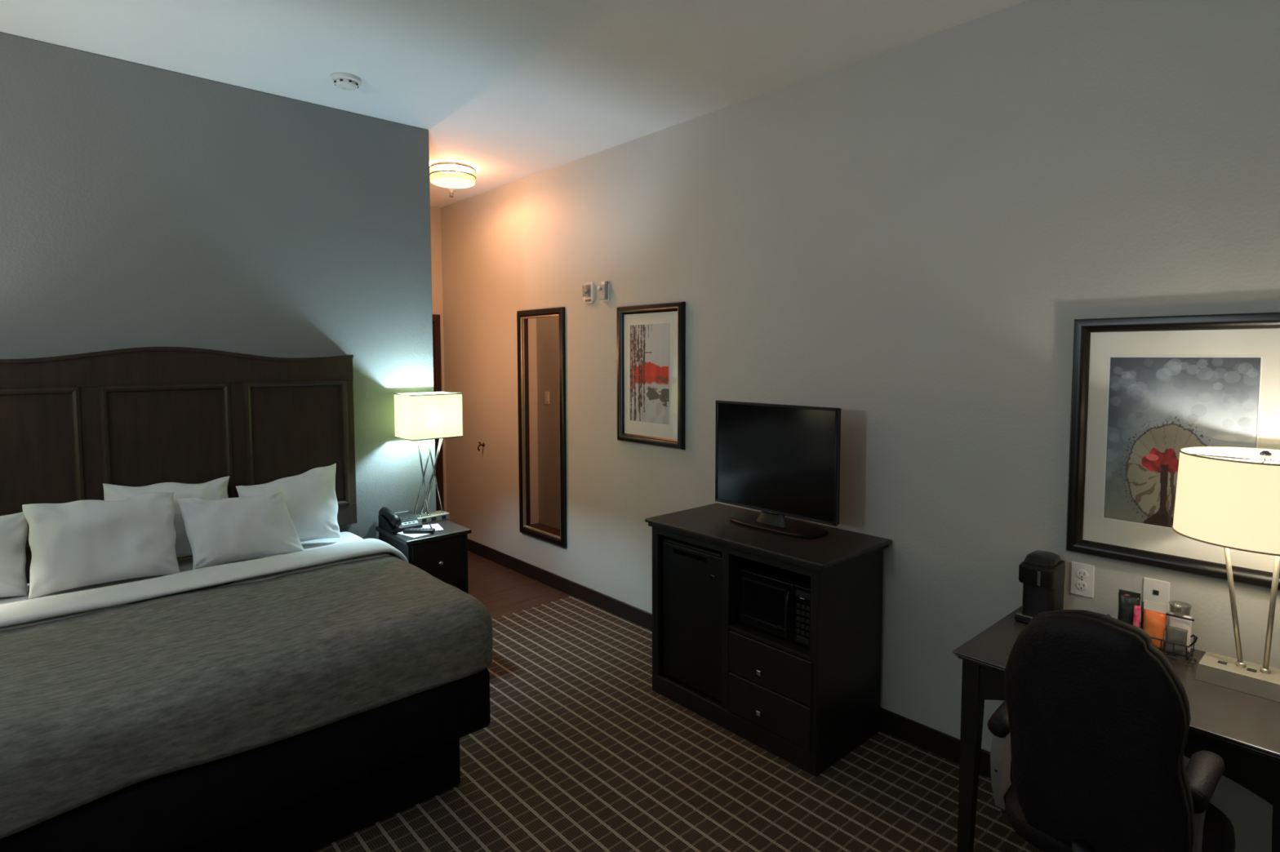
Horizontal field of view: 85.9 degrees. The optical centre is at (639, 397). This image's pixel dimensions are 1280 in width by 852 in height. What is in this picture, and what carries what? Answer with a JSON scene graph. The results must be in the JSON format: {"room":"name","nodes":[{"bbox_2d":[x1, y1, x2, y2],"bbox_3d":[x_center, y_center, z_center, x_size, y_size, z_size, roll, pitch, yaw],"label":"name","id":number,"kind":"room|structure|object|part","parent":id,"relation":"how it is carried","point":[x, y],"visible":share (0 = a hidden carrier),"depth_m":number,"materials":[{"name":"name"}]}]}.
{"room":"hotel room","nodes":[
{"label":"hotel room","id":0,"kind":"room"},
{"bbox_2d":[0,31,435,583],"bbox_3d":[-2.866,0.039,2.460,4.455,2.870,0.120,-3,5,-42],"label":"wall","id":1,"kind":"structure","parent":0,"point":[141,206],"depth_m":3.15,"materials":[{"name":"grey paint"}]},
{"bbox_2d":[0,346,356,576],"bbox_3d":[-2.086,0.235,3.048,1.594,0.915,0.064,-3,5,-42],"label":"headboard","id":2,"kind":"object","parent":1,"relation":"attached to","point":[72,425],"visible":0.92,"depth_m":3.02,"materials":[{"name":"brown wood"}]},
{"bbox_3d":[-2.479,0.287,2.690,0.460,0.639,0.009,-3,5,-42],"label":"panel","id":3,"kind":"part","parent":2,"relation":"part of","materials":[{"name":"brown wood"}]},
{"bbox_3d":[-2.469,0.288,2.678,0.468,0.647,0.021,-3,5,-42],"label":"panel moulding","id":4,"kind":"part","parent":2,"relation":"part of","materials":[{"name":"brown wood"}]},
{"bbox_3d":[-2.072,0.266,3.034,0.478,0.647,0.021,-3,5,-42],"label":"panel moulding","id":5,"kind":"part","parent":2,"relation":"part of","materials":[{"name":"brown wood"}]},
{"bbox_3d":[-2.083,0.265,3.045,0.470,0.639,0.009,-3,5,-42],"label":"panel","id":6,"kind":"part","parent":2,"relation":"part of","materials":[{"name":"brown wood"}]},
{"bbox_3d":[-2.079,-0.135,3.016,1.594,0.162,0.020,-3,5,-42],"label":"rail","id":7,"kind":"part","parent":2,"relation":"part of","materials":[{"name":"brown wood"}]},
{"bbox_3d":[-2.083,-0.188,3.017,1.594,0.068,0.050,-3,5,-42],"label":"cap moulding","id":8,"kind":"part","parent":2,"relation":"part of","materials":[{"name":"brown wood"}]},
{"bbox_3d":[-2.078,0.638,3.063,1.594,0.108,0.020,-3,5,-42],"label":"rail","id":9,"kind":"part","parent":2,"relation":"part of","materials":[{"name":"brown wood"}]},
{"bbox_3d":[-1.688,0.242,3.400,0.460,0.639,0.009,-3,5,-42],"label":"panel","id":10,"kind":"part","parent":2,"relation":"part of","materials":[{"name":"brown wood"}]},
{"bbox_3d":[-1.677,0.243,3.388,0.468,0.647,0.021,-3,5,-42],"label":"panel moulding","id":11,"kind":"part","parent":2,"relation":"part of","materials":[{"name":"brown wood"}]},
{"bbox_2d":[430,206,446,511],"bbox_3d":[-2.086,-0.158,5.641,0.965,2.870,0.120,-3,5,-42],"label":"wall","id":12,"kind":"structure","parent":0,"point":[435,212],"depth_m":5.84,"materials":[{"name":"beige paint"}]},
{"bbox_2d":[432,314,444,511],"bbox_3d":[-2.007,0.296,5.634,0.825,1.964,0.102,-3,5,-42],"label":"door","id":13,"kind":"structure","parent":12,"relation":"in","point":[436,317],"depth_m":5.87,"materials":[{"name":"brown wood"}]},
{"bbox_3d":[-2.015,0.325,5.645,0.699,1.894,0.011,-3,5,-42],"label":"panel","id":14,"kind":"part","parent":13,"relation":"part of","materials":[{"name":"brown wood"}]},
{"bbox_2d":[0,0,1026,207],"bbox_3d":[-1.178,-1.380,1.301,5.540,0.100,7.670,-3,5,-42],"label":"ceiling","id":15,"kind":"structure","parent":0,"point":[509,91],"depth_m":2.83,"materials":[{"name":"paint"}]},
{"bbox_2d":[330,72,361,90],"bbox_3d":[-1.327,-1.420,3.105,0.128,0.042,0.128,-3,5,-42],"label":"smoke detector","id":16,"kind":"object","parent":15,"relation":"attached to","point":[344,81],"visible":1,"depth_m":3.07,"materials":[{"name":"white plastic"}]},
{"bbox_2d":[447,189,455,197],"bbox_3d":[-1.429,-1.544,5.207,0.060,0.052,0.060,-3,5,-42],"label":"sprinkler","id":17,"kind":"object","parent":15,"relation":"attached to","point":[450,190],"visible":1,"depth_m":5.20,"materials":[{"name":"white metal"}]},
{"bbox_2d":[429,161,475,187],"bbox_3d":[-1.248,-1.469,4.579,0.305,0.124,0.305,-3,5,-42],"label":"ceiling light","id":18,"kind":"object","parent":15,"relation":"attached to","point":[448,175],"visible":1,"depth_m":4.49,"materials":[{"name":"white glass"}]},
{"bbox_2d":[312,551,1043,851],"bbox_3d":[-1.173,1.584,1.483,5.540,0.100,7.670,-3,5,-42],"label":"floor","id":19,"kind":"structure","parent":0,"point":[578,751],"depth_m":2.63,"materials":[{"name":"carpet"}]},
{"bbox_2d":[0,531,493,851],"bbox_3d":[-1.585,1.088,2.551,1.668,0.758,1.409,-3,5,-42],"label":"bed","id":20,"kind":"object","parent":19,"relation":"on","point":[308,700],"visible":0.96,"depth_m":2.15,"materials":[{"name":"black fabric"}]},
{"bbox_2d":[0,511,27,597],"bbox_3d":[-2.479,0.590,2.481,0.421,0.330,0.174,-3,5,-42],"label":"pillow","id":21,"kind":"object","parent":20,"relation":"on","point":[13,527],"visible":0.98,"depth_m":2.56,"materials":[{"name":"white fabric"}]},
{"bbox_2d":[22,492,180,599],"bbox_3d":[-2.100,0.564,2.697,0.475,0.342,0.202,-3,4,-39],"label":"pillow","id":22,"kind":"object","parent":20,"relation":"on","point":[78,544],"visible":1,"depth_m":2.63,"materials":[{"name":"white fabric"}]},
{"bbox_2d":[102,475,229,558],"bbox_3d":[-2.020,0.526,2.972,0.462,0.356,0.164,-3,5,-42],"label":"pillow","id":23,"kind":"object","parent":20,"relation":"on","point":[216,489],"visible":0.29,"depth_m":2.95,"materials":[{"name":"white fabric"}]},
{"bbox_2d":[176,490,304,569],"bbox_3d":[-1.730,0.566,2.999,0.468,0.296,0.179,-3,5,-42],"label":"pillow","id":24,"kind":"object","parent":20,"relation":"on","point":[223,531],"visible":0.99,"depth_m":2.94,"materials":[{"name":"white fabric"}]},
{"bbox_2d":[235,463,340,542],"bbox_3d":[-1.645,0.517,3.254,0.446,0.349,0.189,-3,5,-42],"label":"pillow","id":25,"kind":"object","parent":20,"relation":"on","point":[310,499],"visible":0.67,"depth_m":3.26,"materials":[{"name":"white fabric"}]},
{"bbox_2d":[375,520,471,594],"bbox_3d":[-1.153,1.048,3.682,0.357,0.700,0.412,-3,5,-42],"label":"nightstand","id":26,"kind":"object","parent":19,"relation":"on","point":[442,554],"visible":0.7,"depth_m":3.56,"materials":[{"name":"brown wood"}]},
{"bbox_3d":[-1.274,1.065,3.589,0.018,0.678,0.379,-3,5,-42],"label":"panel","id":27,"kind":"part","parent":26,"relation":"part of","materials":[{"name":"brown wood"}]},
{"bbox_2d":[377,506,422,533],"bbox_3d":[-1.274,0.644,3.659,0.164,0.109,0.235,-3,5,-42],"label":"telephone","id":28,"kind":"object","parent":26,"relation":"on","point":[390,522],"visible":1,"depth_m":3.63,"materials":[{"name":"black plastic"}]},
{"bbox_3d":[-1.255,0.648,3.677,0.087,0.044,0.130,-3,5,-42],"label":"plate","id":29,"kind":"part","parent":28,"relation":"part of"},
{"bbox_2d":[396,531,431,538],"bbox_3d":[-1.164,0.704,3.539,0.150,0.004,0.100,3,4,38],"label":"card","id":30,"kind":"object","parent":26,"relation":"on","point":[416,535],"visible":0.7,"depth_m":3.51,"materials":[{"name":"white paper"}]},
{"bbox_2d":[403,528,435,533],"bbox_3d":[-1.142,0.691,3.554,0.156,0.018,0.048,0,4,-1],"label":"remote control","id":31,"kind":"object","parent":30,"relation":"on","point":[408,531],"visible":1,"depth_m":3.54,"materials":[{"name":"black plastic"}]},
{"bbox_2d":[393,391,462,524],"bbox_3d":[-1.149,0.335,3.749,0.288,0.715,0.229,-3,5,-42],"label":"table lamp","id":32,"kind":"object","parent":26,"relation":"on","point":[424,415],"visible":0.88,"depth_m":3.67,"materials":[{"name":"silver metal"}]},
{"bbox_3d":[-1.181,0.421,3.736,0.009,0.476,0.102,1,4,15],"label":"rod","id":33,"kind":"part","parent":32,"relation":"part of","materials":[{"name":"silver metal"}]},
{"bbox_3d":[-1.184,0.418,3.774,0.116,0.476,0.060,-3,5,-42],"label":"rod","id":34,"kind":"part","parent":32,"relation":"part of","materials":[{"name":"silver metal"}]},
{"bbox_3d":[-1.149,-0.019,3.727,0.288,0.006,0.229,-3,5,-42],"label":"shade trim","id":35,"kind":"part","parent":32,"relation":"part of","materials":[{"name":"white fabric"}]},
{"bbox_3d":[-1.149,0.098,3.734,0.284,0.234,0.223,-3,5,-42],"label":"lamp shade","id":36,"kind":"part","parent":32,"relation":"part of","materials":[{"name":"white fabric"}]},
{"bbox_3d":[-1.149,0.215,3.742,0.288,0.006,0.229,-3,5,-42],"label":"shade trim","id":37,"kind":"part","parent":32,"relation":"part of","materials":[{"name":"white fabric"}]},
{"bbox_3d":[-1.144,0.417,3.793,0.162,0.477,0.015,-3,5,-42],"label":"rod","id":38,"kind":"part","parent":32,"relation":"part of","materials":[{"name":"silver metal"}]},
{"bbox_3d":[-1.139,0.417,3.794,0.138,0.476,0.009,2,4,26],"label":"rod","id":39,"kind":"part","parent":32,"relation":"part of","materials":[{"name":"silver metal"}]},
{"bbox_3d":[-1.136,0.417,3.797,0.009,0.476,0.140,1,4,21],"label":"rod","id":40,"kind":"part","parent":32,"relation":"part of","materials":[{"name":"silver metal"}]},
{"bbox_2d":[422,524,444,531],"bbox_3d":[-1.112,0.697,3.653,0.105,0.004,0.145,-2,4,-28],"label":"notepad","id":41,"kind":"object","parent":26,"relation":"on","point":[436,526],"visible":0.68,"depth_m":3.67,"materials":[{"name":"white paper"}]},
{"bbox_3d":[-1.039,0.858,3.543,0.285,0.248,0.018,-3,5,-42],"label":"drawer","id":42,"kind":"part","parent":26,"relation":"part of","materials":[{"name":"brown wood"}]},
{"bbox_2d":[450,582,464,586],"bbox_3d":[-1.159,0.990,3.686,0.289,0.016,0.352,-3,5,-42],"label":"drawer","id":43,"kind":"object","parent":26,"relation":"attached to","point":[454,584],"depth_m":3.63,"materials":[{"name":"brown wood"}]},
{"bbox_3d":[-1.046,1.052,3.794,0.018,0.678,0.379,-3,5,-42],"label":"panel","id":44,"kind":"part","parent":26,"relation":"part of","materials":[{"name":"brown wood"}]},
{"bbox_2d":[644,502,892,777],"bbox_3d":[0.541,1.009,3.108,0.522,0.842,0.982,-3,5,-42],"label":"media cabinet","id":45,"kind":"object","parent":19,"relation":"on","point":[810,708],"visible":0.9,"depth_m":2.81,"materials":[{"name":"brown wood"}]},
{"bbox_3d":[0.242,1.007,3.451,0.480,0.806,0.020,-3,5,-42],"label":"panel","id":46,"kind":"part","parent":45,"relation":"part of","materials":[{"name":"brown wood"}]},
{"bbox_3d":[0.218,0.640,3.110,0.020,0.031,0.422,-3,5,-42],"label":"rail","id":47,"kind":"part","parent":45,"relation":"part of","materials":[{"name":"brown wood"}]},
{"bbox_2d":[662,537,722,702],"bbox_3d":[0.393,0.996,3.276,0.439,0.668,0.388,-3,5,-42],"label":"mini fridge","id":48,"kind":"object","parent":45,"relation":"in","point":[692,574],"visible":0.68,"depth_m":3.13,"materials":[{"name":"black plastic"}]},
{"bbox_3d":[0.246,0.682,3.124,0.040,0.010,0.350,-3,5,-42],"label":"door handle","id":49,"kind":"part","parent":48,"relation":"part of","materials":[{"name":"black plastic"}]},
{"bbox_3d":[0.489,1.292,2.810,0.022,0.020,0.020,-3,5,-42],"label":"knob","id":50,"kind":"part","parent":45,"relation":"part of","materials":[{"name":"silver metal"}]},
{"bbox_3d":[0.488,1.123,2.799,0.022,0.020,0.020,-3,5,-42],"label":"knob","id":51,"kind":"part","parent":45,"relation":"part of","materials":[{"name":"silver metal"}]},
{"bbox_3d":[0.545,0.616,3.089,0.508,0.018,0.956,-3,5,-42],"label":"moulding","id":52,"kind":"part","parent":45,"relation":"part of","materials":[{"name":"brown wood"}]},
{"bbox_2d":[728,622,809,660],"bbox_3d":[0.689,0.985,2.944,0.467,0.014,0.408,-3,5,-42],"label":"shelf","id":53,"kind":"object","parent":45,"relation":"attached to","point":[748,633],"depth_m":2.80,"materials":[{"name":"brown wood"}]},
{"bbox_3d":[0.523,1.273,2.800,0.018,0.170,0.414,-3,5,-42],"label":"drawer","id":54,"kind":"part","parent":45,"relation":"part of","materials":[{"name":"brown wood"}]},
{"bbox_3d":[0.523,1.094,2.789,0.018,0.176,0.414,-3,5,-42],"label":"drawer","id":55,"kind":"part","parent":45,"relation":"part of","materials":[{"name":"brown wood"}]},
{"bbox_3d":[0.526,0.660,2.768,0.020,0.031,0.424,-3,5,-42],"label":"rail","id":56,"kind":"part","parent":45,"relation":"part of","materials":[{"name":"brown wood"}]},
{"bbox_2d":[737,561,810,647],"bbox_3d":[0.673,0.853,2.922,0.412,0.248,0.380,-3,5,-42],"label":"microwave","id":57,"kind":"object","parent":45,"relation":"on","point":[773,600],"visible":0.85,"depth_m":2.81,"materials":[{"name":"black plastic"}]},
{"bbox_3d":[0.511,0.854,2.841,0.002,0.168,0.225,-3,5,-42],"label":"window trim","id":58,"kind":"part","parent":57,"relation":"part of","materials":[{"name":"black plastic"}]},
{"bbox_3d":[0.521,0.854,2.847,0.021,0.232,0.282,-3,5,-42],"label":"door","id":59,"kind":"part","parent":57,"relation":"part of","materials":[{"name":"black glass"}]},
{"bbox_3d":[0.587,0.865,2.730,0.026,0.192,0.012,-3,5,-42],"label":"door handle","id":60,"kind":"part","parent":57,"relation":"part of","materials":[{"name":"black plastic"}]},
{"bbox_3d":[0.648,0.863,2.708,0.019,0.232,0.089,-3,5,-42],"label":"control panel","id":61,"kind":"part","parent":57,"relation":"part of","materials":[{"name":"black plastic"}]},
{"bbox_2d":[715,400,840,538],"bbox_3d":[0.620,0.307,3.099,0.210,0.560,0.666,-3,5,-42],"label":"television","id":62,"kind":"object","parent":45,"relation":"on","point":[779,461],"visible":1,"depth_m":3.04,"materials":[{"name":"black plastic"}]},
{"bbox_3d":[0.847,1.047,2.780,0.480,0.806,0.020,-3,5,-42],"label":"panel","id":63,"kind":"part","parent":45,"relation":"part of","materials":[{"name":"brown wood"}]},
{"bbox_2d":[986,609,1235,851],"bbox_3d":[1.176,0.989,1.742,0.614,1.044,0.546,-3,5,-42],"label":"office chair","id":64,"kind":"object","parent":19,"relation":"on","point":[1093,721],"visible":1,"depth_m":1.52,"materials":[{"name":"black fabric"}]},
{"bbox_3d":[1.023,1.077,1.584,0.079,0.115,0.040,-3,5,-42],"label":"post","id":65,"kind":"part","parent":64,"relation":"part of","materials":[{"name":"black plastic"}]},
{"bbox_3d":[1.044,0.769,1.574,0.158,0.584,0.363,-3,5,-42],"label":"backrest","id":66,"kind":"part","parent":64,"relation":"part of","materials":[{"name":"black fabric"}]},
{"bbox_3d":[1.218,1.075,1.760,0.470,0.083,0.450,-3,5,-42],"label":"seat","id":67,"kind":"part","parent":64,"relation":"part of","materials":[{"name":"black fabric"}]},
{"bbox_2d":[952,606,1279,851],"bbox_3d":[1.461,1.145,2.055,0.575,0.696,0.813,-3,5,-42],"label":"desk","id":68,"kind":"object","parent":19,"relation":"on","point":[1242,729],"visible":0.41,"depth_m":1.86,"materials":[{"name":"brown wood"}]},
{"bbox_3d":[1.042,1.151,2.163,0.050,0.672,0.050,-3,5,-42],"label":"leg","id":69,"kind":"part","parent":68,"relation":"part of","materials":[{"name":"brown wood"}]},
{"bbox_2d":[1014,550,1065,624],"bbox_3d":[1.387,0.661,2.383,0.157,0.228,0.114,-3,5,-42],"label":"coffee maker","id":70,"kind":"object","parent":68,"relation":"on","point":[1042,574],"visible":0.8,"depth_m":2.35,"materials":[{"name":"black plastic"}]},
{"bbox_3d":[1.350,0.615,2.325,0.004,0.048,0.010,-3,5,-42],"label":"lever","id":71,"kind":"part","parent":70,"relation":"part of","materials":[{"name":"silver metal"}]},
{"bbox_3d":[1.402,0.558,2.391,0.108,0.023,0.092,-3,5,-42],"label":"lid","id":72,"kind":"part","parent":70,"relation":"part of","materials":[{"name":"black plastic"}]},
{"bbox_3d":[1.463,0.811,2.037,0.569,0.008,0.801,-3,5,-42],"label":"moulding","id":73,"kind":"part","parent":68,"relation":"part of","materials":[{"name":"brown wood"}]},
{"bbox_3d":[1.465,0.818,2.039,0.563,0.006,0.789,-3,5,-42],"label":"moulding","id":74,"kind":"part","parent":68,"relation":"part of","materials":[{"name":"brown wood"}]},
{"bbox_2d":[1106,613,1198,664],"bbox_3d":[1.607,0.742,2.152,0.114,0.092,0.235,-3,5,-42],"label":"wire basket","id":75,"kind":"object","parent":68,"relation":"on","point":[1195,637],"visible":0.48,"depth_m":2.07,"materials":[{"name":"black metal"}]},
{"bbox_2d":[1117,589,1141,625],"bbox_3d":[1.572,0.701,2.211,0.024,0.152,0.060,-3,5,-42],"label":"packet","id":76,"kind":"object","parent":75,"relation":"in","point":[1126,599],"visible":0.57,"depth_m":2.21,"materials":[{"name":"paper"}]},
{"bbox_2d":[1133,604,1141,627],"bbox_3d":[1.572,0.719,2.175,0.011,0.120,0.019,-3,5,-42],"label":"packet","id":77,"kind":"object","parent":75,"relation":"in","point":[1136,615],"visible":0.58,"depth_m":2.17,"materials":[{"name":"pink paper"}]},
{"bbox_2d":[1140,601,1143,629],"bbox_3d":[1.613,0.716,2.189,0.013,0.124,0.030,-3,5,-42],"label":"packet","id":78,"kind":"object","parent":75,"relation":"in","point":[1142,602],"visible":0.18,"depth_m":2.19,"materials":[{"name":"black plastic"}]},
{"bbox_2d":[1142,600,1166,650],"bbox_3d":[1.600,0.709,2.138,0.039,0.144,0.058,-3,5,-42],"label":"packet","id":79,"kind":"object","parent":75,"relation":"in","point":[1154,613],"visible":0.83,"depth_m":2.13,"materials":[{"name":"orange paper"}]},
{"bbox_2d":[1164,625,1187,657],"bbox_3d":[1.630,0.742,2.089,0.016,0.084,0.054,-3,5,-42],"label":"packet","id":80,"kind":"object","parent":75,"relation":"in","point":[1173,634],"visible":0.92,"depth_m":2.08,"materials":[{"name":"grey paper"}]},
{"bbox_2d":[1165,600,1194,622],"bbox_3d":[1.667,0.657,2.122,0.062,0.035,0.080,-3,5,-42],"label":"cup","id":81,"kind":"object","parent":75,"relation":"in","point":[1169,615],"visible":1,"depth_m":2.10,"materials":[{"name":"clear plastic"}]},
{"bbox_2d":[1168,612,1192,654],"bbox_3d":[1.658,0.725,2.112,0.014,0.116,0.060,-3,5,-42],"label":"packet","id":82,"kind":"object","parent":75,"relation":"in","point":[1175,622],"visible":0.48,"depth_m":2.10,"materials":[{"name":"white paper"}]},
{"bbox_2d":[1171,446,1279,702],"bbox_3d":[1.673,0.474,1.856,0.381,0.664,0.381,-3,5,-42],"label":"desk lamp","id":83,"kind":"object","parent":68,"relation":"on","point":[1227,497],"visible":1,"depth_m":1.82,"materials":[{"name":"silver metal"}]},
{"bbox_2d":[1217,660,1227,665],"bbox_3d":[1.655,0.756,1.953,0.020,0.002,0.020,-3,5,-42],"label":"socket","id":84,"kind":"object","parent":83,"relation":"attached to","point":[1219,662],"depth_m":1.95,"materials":[{"name":"black plastic"}]},
{"bbox_3d":[1.672,0.379,1.850,0.381,0.004,0.381,-3,5,-42],"label":"shade trim","id":85,"kind":"part","parent":83,"relation":"part of","materials":[{"name":"white fabric"}]},
{"bbox_3d":[1.672,0.269,1.843,0.376,0.222,0.376,-3,5,-42],"label":"lamp shade","id":86,"kind":"part","parent":83,"relation":"part of","materials":[{"name":"white fabric"}]},
{"bbox_3d":[1.672,0.158,1.836,0.365,0.004,0.365,-3,5,-42],"label":"shade trim","id":87,"kind":"part","parent":83,"relation":"part of","materials":[{"name":"white fabric"}]},
{"bbox_3d":[1.656,0.529,1.924,0.082,0.459,0.012,0,4,8],"label":"rod","id":88,"kind":"part","parent":83,"relation":"part of","materials":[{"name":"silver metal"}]},
{"bbox_2d":[1246,667,1257,672],"bbox_3d":[1.698,0.758,1.906,0.020,0.002,0.020,-3,5,-42],"label":"socket","id":89,"kind":"object","parent":83,"relation":"attached to","point":[1248,669],"depth_m":1.91,"materials":[{"name":"black plastic"}]},
{"bbox_3d":[1.714,0.533,1.859,0.012,0.458,0.062,1,4,23],"label":"rod","id":90,"kind":"part","parent":83,"relation":"part of","materials":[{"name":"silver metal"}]},
{"bbox_3d":[1.524,1.183,1.627,0.050,0.672,0.050,-3,5,-42],"label":"leg","id":91,"kind":"part","parent":68,"relation":"part of","materials":[{"name":"brown wood"}]},
{"bbox_2d":[440,0,1279,851],"bbox_3d":[0.800,-0.015,3.244,0.120,2.870,7.550,-3,5,-42],"label":"wall","id":92,"kind":"structure","parent":0,"point":[910,240],"depth_m":2.77,"materials":[{"name":"beige paint"}]},
{"bbox_2d":[477,441,484,451],"bbox_3d":[-1.262,0.389,5.436,0.058,0.075,0.032,-3,5,-42],"label":"wall hook","id":93,"kind":"object","parent":92,"relation":"attached to","point":[479,442],"visible":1,"depth_m":5.43,"materials":[{"name":"brown metal"}]},
{"bbox_2d":[516,306,567,547],"bbox_3d":[-0.694,0.198,4.814,0.025,1.620,0.564,-3,5,-42],"label":"wall mirror","id":94,"kind":"object","parent":92,"relation":"attached to","point":[540,333],"visible":1,"depth_m":4.81,"materials":[{"name":"black mirror"}]},
{"bbox_2d":[523,316,559,537],"bbox_3d":[-0.688,0.198,4.820,0.006,1.520,0.464,-3,5,-42],"label":"mirror glass","id":95,"kind":"object","parent":94,"relation":"attached to","point":[541,335],"depth_m":4.82,"materials":[{"name":"mirror"}]},
{"bbox_2d":[582,282,595,303],"bbox_3d":[-0.334,-0.659,4.340,0.052,0.136,0.104,-3,5,-42],"label":"fire alarm strobe","id":96,"kind":"object","parent":92,"relation":"attached to","point":[588,287],"visible":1,"depth_m":4.33,"materials":[{"name":"white plastic"}]},
{"bbox_2d":[597,280,609,302],"bbox_3d":[-0.230,-0.652,4.222,0.055,0.124,0.076,-3,5,-42],"label":"fire alarm strobe","id":97,"kind":"object","parent":92,"relation":"attached to","point":[604,289],"depth_m":4.21,"materials":[{"name":"white plastic"}]},
{"bbox_3d":[-0.213,-0.653,4.238,0.008,0.124,0.076,-3,5,-42],"label":"plate","id":98,"kind":"part","parent":97,"relation":"part of","materials":[{"name":"white plastic"}]},
{"bbox_2d":[616,302,685,449],"bbox_3d":[0.051,-0.127,3.956,0.033,0.808,0.554,-3,5,-42],"label":"framed print","id":99,"kind":"object","parent":92,"relation":"attached to","point":[651,338],"visible":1,"depth_m":3.94,"materials":[{"name":"black paint"}]},
{"bbox_2d":[467,538,1013,782],"bbox_3d":[0.798,1.374,3.234,0.014,0.098,7.414,-3,5,-42],"label":"baseboard","id":100,"kind":"structure","parent":92,"relation":"attached to","point":[940,744],"depth_m":4.12,"materials":[{"name":"black wood"}]},
{"bbox_2d":[1070,561,1094,598],"bbox_3d":[1.529,0.632,2.376,0.010,0.115,0.071,-3,5,-42],"label":"wall outlet","id":101,"kind":"object","parent":92,"relation":"attached to","point":[1082,575],"visible":1,"depth_m":2.37,"materials":[{"name":"white plastic"}]},
{"bbox_2d":[1075,581,1087,591],"bbox_3d":[1.527,0.652,2.375,0.003,0.033,0.033,-3,5,-42],"label":"receptacle","id":102,"kind":"object","parent":101,"relation":"attached to","point":[1080,585],"depth_m":2.37,"materials":[{"name":"white plastic"}]},
{"bbox_2d":[1076,569,1087,579],"bbox_3d":[1.527,0.612,2.373,0.003,0.033,0.033,-3,5,-42],"label":"receptacle","id":103,"kind":"object","parent":101,"relation":"attached to","point":[1081,574],"depth_m":2.37,"materials":[{"name":"white plastic"}]},
{"bbox_2d":[1142,577,1170,617],"bbox_3d":[1.668,0.647,2.222,0.008,0.115,0.071,-3,5,-42],"label":"data jack","id":104,"kind":"object","parent":92,"relation":"attached to","point":[1157,591],"visible":0.63,"depth_m":2.22,"materials":[{"name":"white plastic"}]},
{"bbox_2d":[1065,311,1279,591],"bbox_3d":[1.683,0.148,2.153,0.035,0.803,0.590,-3,5,-42],"label":"framed print","id":105,"kind":"object","parent":92,"relation":"attached to","point":[1145,389],"visible":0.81,"depth_m":2.19,"materials":[{"name":"black paint"}]}
]}

